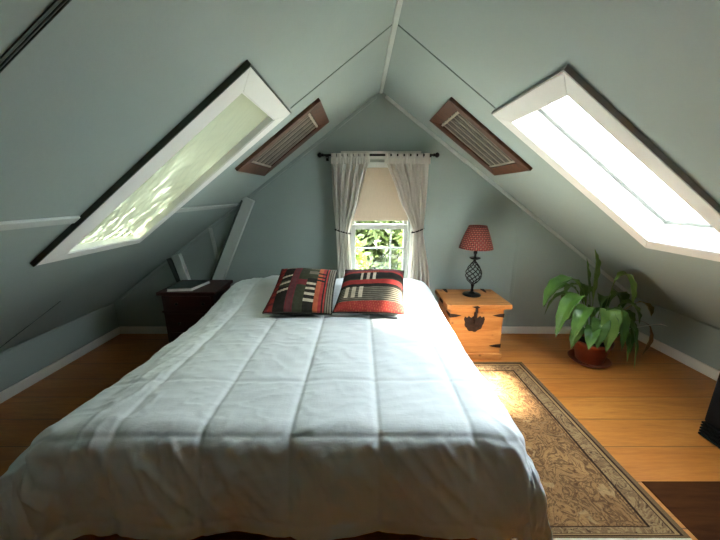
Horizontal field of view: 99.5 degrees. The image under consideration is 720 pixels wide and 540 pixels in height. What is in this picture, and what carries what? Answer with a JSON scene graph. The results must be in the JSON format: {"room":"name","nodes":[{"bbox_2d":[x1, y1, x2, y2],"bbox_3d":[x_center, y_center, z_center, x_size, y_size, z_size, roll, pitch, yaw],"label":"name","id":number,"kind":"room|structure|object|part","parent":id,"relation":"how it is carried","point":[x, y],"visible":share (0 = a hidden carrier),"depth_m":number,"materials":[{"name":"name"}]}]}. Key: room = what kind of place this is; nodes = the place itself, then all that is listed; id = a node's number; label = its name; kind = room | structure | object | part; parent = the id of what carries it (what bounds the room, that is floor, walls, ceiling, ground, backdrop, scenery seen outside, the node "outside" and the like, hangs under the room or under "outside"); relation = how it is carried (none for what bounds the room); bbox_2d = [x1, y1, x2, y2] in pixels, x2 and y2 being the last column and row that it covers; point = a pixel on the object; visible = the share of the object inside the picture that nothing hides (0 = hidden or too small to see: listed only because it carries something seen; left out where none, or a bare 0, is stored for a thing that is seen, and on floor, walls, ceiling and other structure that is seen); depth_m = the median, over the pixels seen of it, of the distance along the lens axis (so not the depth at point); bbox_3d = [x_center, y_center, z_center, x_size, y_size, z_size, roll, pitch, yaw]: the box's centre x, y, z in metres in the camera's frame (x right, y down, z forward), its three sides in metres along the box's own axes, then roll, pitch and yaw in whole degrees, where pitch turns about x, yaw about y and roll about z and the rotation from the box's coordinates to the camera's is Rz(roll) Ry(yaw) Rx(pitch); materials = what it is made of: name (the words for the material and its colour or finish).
{"room":"bedroom","nodes":[
{"label":"bedroom","id":0,"kind":"room"},
{"bbox_2d":[0,303,118,391],"bbox_3d":[-2.545,1.254,0.058,0.120,0.338,6.305,0,14,0],"label":"wall","id":1,"kind":"structure","parent":0,"point":[20,365],"depth_m":2.46,"materials":[{"name":"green paint"}]},
{"bbox_2d":[0,301,60,347],"bbox_3d":[-2.210,0.392,2.001,0.534,0.384,0.008,-1,14,-6],"label":"trim","id":2,"kind":"structure","parent":1,"relation":"attached to","point":[59,301],"depth_m":2.00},
{"bbox_2d":[0,304,113,358],"bbox_3d":[-2.480,1.118,0.013,0.010,0.037,6.285,0,14,0],"label":"trim","id":3,"kind":"structure","parent":1,"relation":"attached to","point":[51,333],"depth_m":2.45,"materials":[{"name":"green paint"}]},
{"bbox_2d":[0,327,120,403],"bbox_3d":[-2.477,1.382,0.089,0.016,0.075,6.305,0,14,0],"label":"baseboard","id":4,"kind":"structure","parent":1,"relation":"attached to","point":[41,374],"depth_m":2.46,"materials":[{"name":"grey paint"}]},
{"bbox_2d":[0,0,719,351],"bbox_3d":[0.139,0.142,-0.209,5.578,2.084,6.525,0,14,0],"label":"ceiling","id":5,"kind":"structure","parent":0,"point":[104,82],"depth_m":1.08,"materials":[{"name":"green paint"}]},
{"bbox_2d":[0,0,71,72],"bbox_3d":[-0.874,-0.251,0.610,1.008,0.727,0.016,0,14,0],"label":"trim","id":6,"kind":"structure","parent":5,"relation":"attached to","point":[37,23],"depth_m":0.56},
{"bbox_2d":[0,216,80,230],"bbox_3d":[-1.138,-0.138,0.964,0.037,0.031,0.538,0,14,0],"label":"trim","id":7,"kind":"structure","parent":5,"relation":"attached to","point":[30,223],"depth_m":1.06,"materials":[{"name":"grey paint"}]},
{"bbox_2d":[30,60,290,266],"bbox_3d":[-0.908,-0.479,1.478,1.067,0.815,0.718,0,14,0],"label":"window","id":8,"kind":"structure","parent":5,"relation":"attached to","point":[243,108],"depth_m":1.41,"materials":[{"name":"white paint"}]},
{"bbox_2d":[235,98,328,175],"bbox_3d":[-0.511,-0.889,2.140,0.558,0.410,0.611,0,14,0],"label":"ceiling vent","id":9,"kind":"object","parent":5,"relation":"in","point":[313,118],"visible":1,"depth_m":2.07,"materials":[{"name":"brown wood"}]},
{"bbox_3d":[-0.752,-0.727,2.199,0.076,0.065,0.574,0,14,0],"label":"frame rail","id":10,"kind":"part","parent":9,"relation":"part of","materials":[{"name":"brown wood"}]},
{"bbox_3d":[-0.516,-0.945,2.364,0.560,0.407,0.084,2,14,7],"label":"frame rail","id":11,"kind":"part","parent":9,"relation":"part of","materials":[{"name":"brown wood"}]},
{"bbox_3d":[-0.272,-1.051,2.065,0.080,0.060,0.542,0,14,0],"label":"frame rail","id":12,"kind":"part","parent":9,"relation":"part of","materials":[{"name":"brown wood"}]},
{"bbox_2d":[290,25,391,108],"bbox_3d":[-0.108,-1.072,1.616,0.547,0.396,0.007,0,14,0],"label":"trim","id":13,"kind":"structure","parent":5,"relation":"attached to","point":[390,25],"depth_m":1.61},
{"bbox_2d":[379,0,402,92],"bbox_3d":[0.180,-0.759,-0.444,0.032,0.014,6.305,0,14,0],"label":"trim","id":14,"kind":"structure","parent":5,"relation":"attached to","point":[398,7],"depth_m":1.70,"materials":[{"name":"grey paint"}]},
{"bbox_2d":[398,25,495,108],"bbox_3d":[0.468,-1.072,1.616,0.547,0.396,0.007,0,14,0],"label":"trim","id":15,"kind":"structure","parent":5,"relation":"attached to","point":[398,25],"depth_m":1.61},
{"bbox_2d":[429,97,532,175],"bbox_3d":[0.845,-0.928,2.215,0.588,0.432,0.596,0,14,0],"label":"ceiling vent","id":16,"kind":"object","parent":5,"relation":"in","point":[452,118],"visible":1,"depth_m":2.16,"materials":[{"name":"brown wood"}]},
{"bbox_3d":[0.590,-1.104,2.152,0.080,0.060,0.558,0,14,0],"label":"frame rail","id":17,"kind":"part","parent":16,"relation":"part of","materials":[{"name":"brown wood"}]},
{"bbox_3d":[0.847,-0.986,2.448,0.588,0.430,0.080,-1,14,-4],"label":"frame rail","id":18,"kind":"part","parent":16,"relation":"part of","materials":[{"name":"brown wood"}]},
{"bbox_3d":[1.101,-0.754,2.277,0.076,0.065,0.558,0,14,0],"label":"frame rail","id":19,"kind":"part","parent":16,"relation":"part of","materials":[{"name":"brown wood"}]},
{"bbox_2d":[491,65,719,261],"bbox_3d":[1.274,-0.466,1.496,1.082,0.846,0.651,0,14,0],"label":"window","id":20,"kind":"structure","parent":5,"relation":"attached to","point":[530,116],"depth_m":1.64,"materials":[{"name":"white paint"}]},
{"bbox_3d":[1.352,-0.546,1.479,0.926,0.683,0.480,0,14,0],"label":"sash","id":21,"kind":"part","parent":20,"relation":"part of","materials":[{"name":"white wood"}]},
{"bbox_2d":[0,334,719,539],"bbox_3d":[0.138,1.475,0.112,5.485,0.124,6.545,0,14,0],"label":"floor","id":22,"kind":"structure","parent":0,"point":[648,415],"depth_m":2.07,"materials":[{"name":"brown wood"}]},
{"bbox_2d":[156,280,232,342],"bbox_3d":[-1.440,0.438,2.761,0.480,0.615,0.403,0,14,0],"label":"nightstand","id":23,"kind":"object","parent":22,"relation":"on","point":[182,310],"visible":0.4,"depth_m":2.56,"materials":[{"name":"brown wood"}]},
{"bbox_3d":[-1.438,0.612,2.630,0.385,0.160,0.014,0,14,0],"label":"drawer","id":24,"kind":"part","parent":23,"relation":"part of","materials":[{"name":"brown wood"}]},
{"bbox_3d":[-1.440,0.309,2.741,0.448,0.015,0.366,0,14,0],"label":"moulding","id":25,"kind":"part","parent":23,"relation":"part of","materials":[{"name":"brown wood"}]},
{"bbox_3d":[-1.438,0.445,2.588,0.385,0.155,0.014,0,14,0],"label":"drawer","id":26,"kind":"part","parent":23,"relation":"part of","materials":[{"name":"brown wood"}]},
{"bbox_3d":[-1.438,0.278,2.547,0.385,0.120,0.014,0,14,0],"label":"drawer","id":27,"kind":"part","parent":23,"relation":"part of","materials":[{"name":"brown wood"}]},
{"bbox_2d":[167,280,209,291],"bbox_3d":[-1.480,0.136,2.644,0.240,0.026,0.255,0,14,0],"label":"book","id":28,"kind":"object","parent":23,"relation":"on","point":[184,285],"visible":1,"depth_m":2.61,"materials":[{"name":"white paper"}]},
{"bbox_2d":[435,289,512,359],"bbox_3d":[0.990,0.483,2.782,0.544,0.516,0.438,0,14,0],"label":"wooden chest","id":29,"kind":"object","parent":22,"relation":"on","point":[477,322],"visible":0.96,"depth_m":2.61,"materials":[{"name":"brown wood"}]},
{"bbox_3d":[0.992,0.264,2.731,0.540,0.057,0.432,0,14,0],"label":"lid","id":30,"kind":"part","parent":29,"relation":"part of","materials":[{"name":"brown wood"}]},
{"bbox_3d":[0.967,0.459,2.590,0.176,0.146,0.005,0,14,0],"label":"lock plate","id":31,"kind":"part","parent":29,"relation":"part of","materials":[{"name":"metal"}]},
{"bbox_2d":[459,225,493,297],"bbox_3d":[1.012,-0.078,2.691,0.286,0.625,0.286,0,14,0],"label":"table lamp","id":32,"kind":"object","parent":29,"relation":"on","point":[476,238],"visible":1,"depth_m":2.58,"materials":[{"name":"black metal"}]},
{"bbox_3d":[1.012,-0.285,2.639,0.286,0.198,0.286,0,14,0],"label":"lamp shade","id":33,"kind":"part","parent":32,"relation":"part of","materials":[{"name":"red fabric"}]},
{"bbox_2d":[473,362,691,539],"bbox_3d":[0.974,0.962,1.902,0.810,0.012,1.443,0,14,0],"label":"area rug","id":34,"kind":"object","parent":22,"relation":"on","point":[589,494],"visible":0.55,"depth_m":1.56,"materials":[{"name":"beige fabric"}]},
{"bbox_2d":[567,349,611,368],"bbox_3d":[1.975,0.770,2.634,0.312,0.031,0.312,0,14,0],"label":"saucer","id":35,"kind":"object","parent":22,"relation":"on","point":[607,363],"visible":0.48,"depth_m":2.57,"materials":[{"name":"ceramic"}]},
{"bbox_2d":[543,250,665,366],"bbox_3d":[2.024,0.313,2.522,1.090,0.952,0.523,0,14,0],"label":"potted plant","id":36,"kind":"object","parent":35,"relation":"on","point":[592,344],"visible":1,"depth_m":2.41,"materials":[{"name":"green plant"}]},
{"bbox_3d":[1.975,0.680,2.612,0.290,0.196,0.290,0,14,0],"label":"pot","id":37,"kind":"part","parent":36,"relation":"part of","materials":[{"name":"ceramic"}]},
{"bbox_2d":[698,373,719,448],"bbox_3d":[2.194,0.807,1.600,0.340,0.460,0.363,0,14,0],"label":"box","id":38,"kind":"object","parent":22,"relation":"on","point":[710,428],"visible":1,"depth_m":1.75,"materials":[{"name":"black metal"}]},
{"bbox_3d":[-0.260,0.655,2.065,1.620,0.530,1.750,0,14,0],"label":"bed","id":39,"kind":"object","parent":22,"relation":"on","visible":0},
{"bbox_2d":[0,275,552,539],"bbox_3d":[-0.322,0.520,1.941,2.049,0.534,1.953,0,14,0],"label":"comforter","id":40,"kind":"object","parent":39,"relation":"on","point":[336,425],"visible":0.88,"depth_m":1.08,"materials":[{"name":"white fabric"}]},
{"bbox_2d":[262,268,337,314],"bbox_3d":[-0.412,0.143,2.251,0.468,0.231,0.550,0,14,0],"label":"throw pillow","id":41,"kind":"object","parent":40,"relation":"on","point":[297,291],"visible":1,"depth_m":2.12,"materials":[{"name":"multicoloured fabric"}]},
{"bbox_2d":[332,269,404,314],"bbox_3d":[0.085,0.144,2.246,0.483,0.220,0.535,2,14,7],"label":"throw pillow","id":42,"kind":"object","parent":40,"relation":"on","point":[363,291],"visible":1,"depth_m":2.12,"materials":[{"name":"multicoloured fabric"}]},
{"bbox_2d":[114,93,632,326],"bbox_3d":[0.138,-0.454,2.943,5.485,2.257,0.120,0,14,0],"label":"wall","id":43,"kind":"structure","parent":0,"point":[290,223],"depth_m":2.92,"materials":[{"name":"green paint"}]},
{"bbox_2d":[166,258,180,281],"bbox_3d":[-1.798,0.032,2.975,0.112,0.306,0.050,0,14,0],"label":"trim","id":44,"kind":"structure","parent":43,"relation":"attached to","point":[169,260],"depth_m":2.95,"materials":[{"name":"black wood"}]},
{"bbox_2d":[171,254,190,279],"bbox_3d":[-1.728,0.015,2.971,0.147,0.350,0.050,0,14,0],"label":"trim","id":45,"kind":"structure","parent":43,"relation":"attached to","point":[178,260],"depth_m":2.94,"materials":[{"name":"grey paint"}]},
{"bbox_2d":[175,203,238,212],"bbox_3d":[-1.138,-0.483,2.348,0.037,0.031,0.980,0,14,0],"label":"trim","id":46,"kind":"structure","parent":43,"relation":"attached to","point":[185,209],"depth_m":2.22,"materials":[{"name":"grey paint"}]},
{"bbox_2d":[208,228,218,262],"bbox_3d":[-1.395,-0.229,2.925,0.069,0.353,0.020,0,14,0],"label":"trim","id":47,"kind":"structure","parent":43,"relation":"attached to","point":[210,229],"depth_m":2.91,"materials":[{"name":"grey paint"}]},
{"bbox_2d":[210,197,254,279],"bbox_3d":[-1.210,-0.274,2.899,0.472,0.833,0.050,0,14,0],"label":"trim","id":48,"kind":"structure","parent":43,"relation":"attached to","point":[225,261],"depth_m":2.87,"materials":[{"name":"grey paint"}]},
{"bbox_2d":[119,95,376,299],"bbox_3d":[-1.135,-0.597,2.837,2.561,1.854,0.016,0,14,0],"label":"trim","id":49,"kind":"structure","parent":43,"relation":"attached to","point":[373,98],"depth_m":2.79,"materials":[{"name":"green paint"}]},
{"bbox_2d":[119,326,584,333],"bbox_3d":[0.138,0.619,3.140,5.213,0.080,0.016,0,14,0],"label":"baseboard","id":50,"kind":"structure","parent":43,"relation":"attached to","point":[123,329],"depth_m":3.13,"materials":[{"name":"grey paint"}]},
{"bbox_2d":[317,152,439,160],"bbox_3d":[0.160,-0.998,2.683,1.062,0.063,0.120,0,14,0],"label":"curtain rod","id":51,"kind":"object","parent":43,"relation":"attached to","point":[319,154],"visible":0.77,"depth_m":2.64,"materials":[{"name":"black metal"}]},
{"bbox_2d":[331,153,369,277],"bbox_3d":[-0.084,-0.366,2.825,0.337,1.344,0.149,0,14,0],"label":"curtain","id":52,"kind":"object","parent":51,"relation":"hanging from","point":[348,173],"visible":0.81,"depth_m":2.72,"materials":[{"name":"fabric"}]},
{"bbox_3d":[0.160,-0.997,2.644,0.950,0.018,0.018,0,14,0],"label":"rod","id":53,"kind":"part","parent":51,"relation":"part of","materials":[{"name":"black metal"}]},
{"bbox_2d":[384,153,430,288],"bbox_3d":[0.448,-0.366,2.825,0.471,1.344,0.150,0,14,0],"label":"curtain","id":54,"kind":"object","parent":51,"relation":"hanging from","point":[409,174],"visible":0.79,"depth_m":2.73,"materials":[{"name":"fabric"}]},
{"bbox_2d":[341,151,420,277],"bbox_3d":[0.188,-0.432,2.921,0.755,1.315,0.168,0,14,0],"label":"window","id":55,"kind":"structure","parent":43,"relation":"in","point":[406,226],"depth_m":2.93,"materials":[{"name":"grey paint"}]},
{"bbox_3d":[0.188,-0.144,3.005,0.535,0.603,0.032,0,14,0],"label":"sash","id":56,"kind":"part","parent":55,"relation":"part of","materials":[{"name":"white paint"}]},
{"bbox_2d":[353,162,407,220],"bbox_3d":[0.188,-0.719,2.822,0.533,0.525,0.038,0,14,0],"label":"roller blind","id":57,"kind":"object","parent":55,"relation":"attached to","point":[379,200],"visible":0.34,"depth_m":2.83,"materials":[{"name":"beige fabric"}]},
{"bbox_2d":[385,95,629,293],"bbox_3d":[1.454,-0.625,2.830,2.480,1.796,0.016,0,14,0],"label":"trim","id":58,"kind":"structure","parent":43,"relation":"attached to","point":[388,98],"depth_m":2.79,"materials":[{"name":"grey paint"}]},
{"bbox_2d":[506,208,523,325],"bbox_3d":[1.515,-0.017,2.984,0.035,1.210,0.008,0,14,0],"label":"trim","id":59,"kind":"structure","parent":43,"relation":"attached to","point":[521,210],"depth_m":2.97,"materials":[{"name":"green paint"}]},
{"bbox_2d":[632,297,719,370],"bbox_3d":[2.820,1.224,0.050,0.120,0.399,6.305,0,14,0],"label":"wall","id":60,"kind":"structure","parent":0,"point":[701,344],"depth_m":2.61,"materials":[{"name":"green paint"}]},
{"bbox_2d":[635,298,719,334],"bbox_3d":[2.755,1.059,-0.002,0.010,0.037,6.285,0,14,0],"label":"trim","id":61,"kind":"structure","parent":60,"relation":"attached to","point":[694,322],"depth_m":2.58,"materials":[{"name":"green paint"}]},
{"bbox_2d":[638,332,719,380],"bbox_3d":[2.752,1.377,0.088,0.016,0.085,6.305,0,14,0],"label":"baseboard","id":62,"kind":"structure","parent":60,"relation":"attached to","point":[703,368],"depth_m":2.60,"materials":[{"name":"grey paint"}]},
{"label":"outside","id":63,"kind":"structure","parent":0,"visible":0},
{"bbox_3d":[0.000,1.949,10.791,80.000,0.200,80.000,0,14,0],"label":"gravel","id":64,"kind":"object","parent":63,"visible":0},
{"bbox_2d":[355,235,370,268],"bbox_3d":[-1.106,0.555,7.727,2.904,4.002,2.868,0,14,0],"label":"leafy tree","id":65,"kind":"object","parent":64,"relation":"on","point":[361,262],"visible":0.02,"depth_m":7.36,"materials":[{"name":"green plant"}]},
{"bbox_2d":[355,221,402,269],"bbox_3d":[0.673,-1.488,11.723,9.553,6.034,3.224,-1,14,-5],"label":"leafy tree","id":66,"kind":"object","parent":64,"relation":"on","point":[378,258],"visible":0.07,"depth_m":10.72,"materials":[{"name":"green plant"}]},
{"bbox_2d":[396,229,402,269],"bbox_3d":[1.994,0.377,8.207,2.305,4.116,2.656,5,15,18],"label":"leafy tree","id":67,"kind":"object","parent":64,"relation":"on","point":[400,233],"visible":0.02,"depth_m":8.34,"materials":[{"name":"green plant"}]}
]}

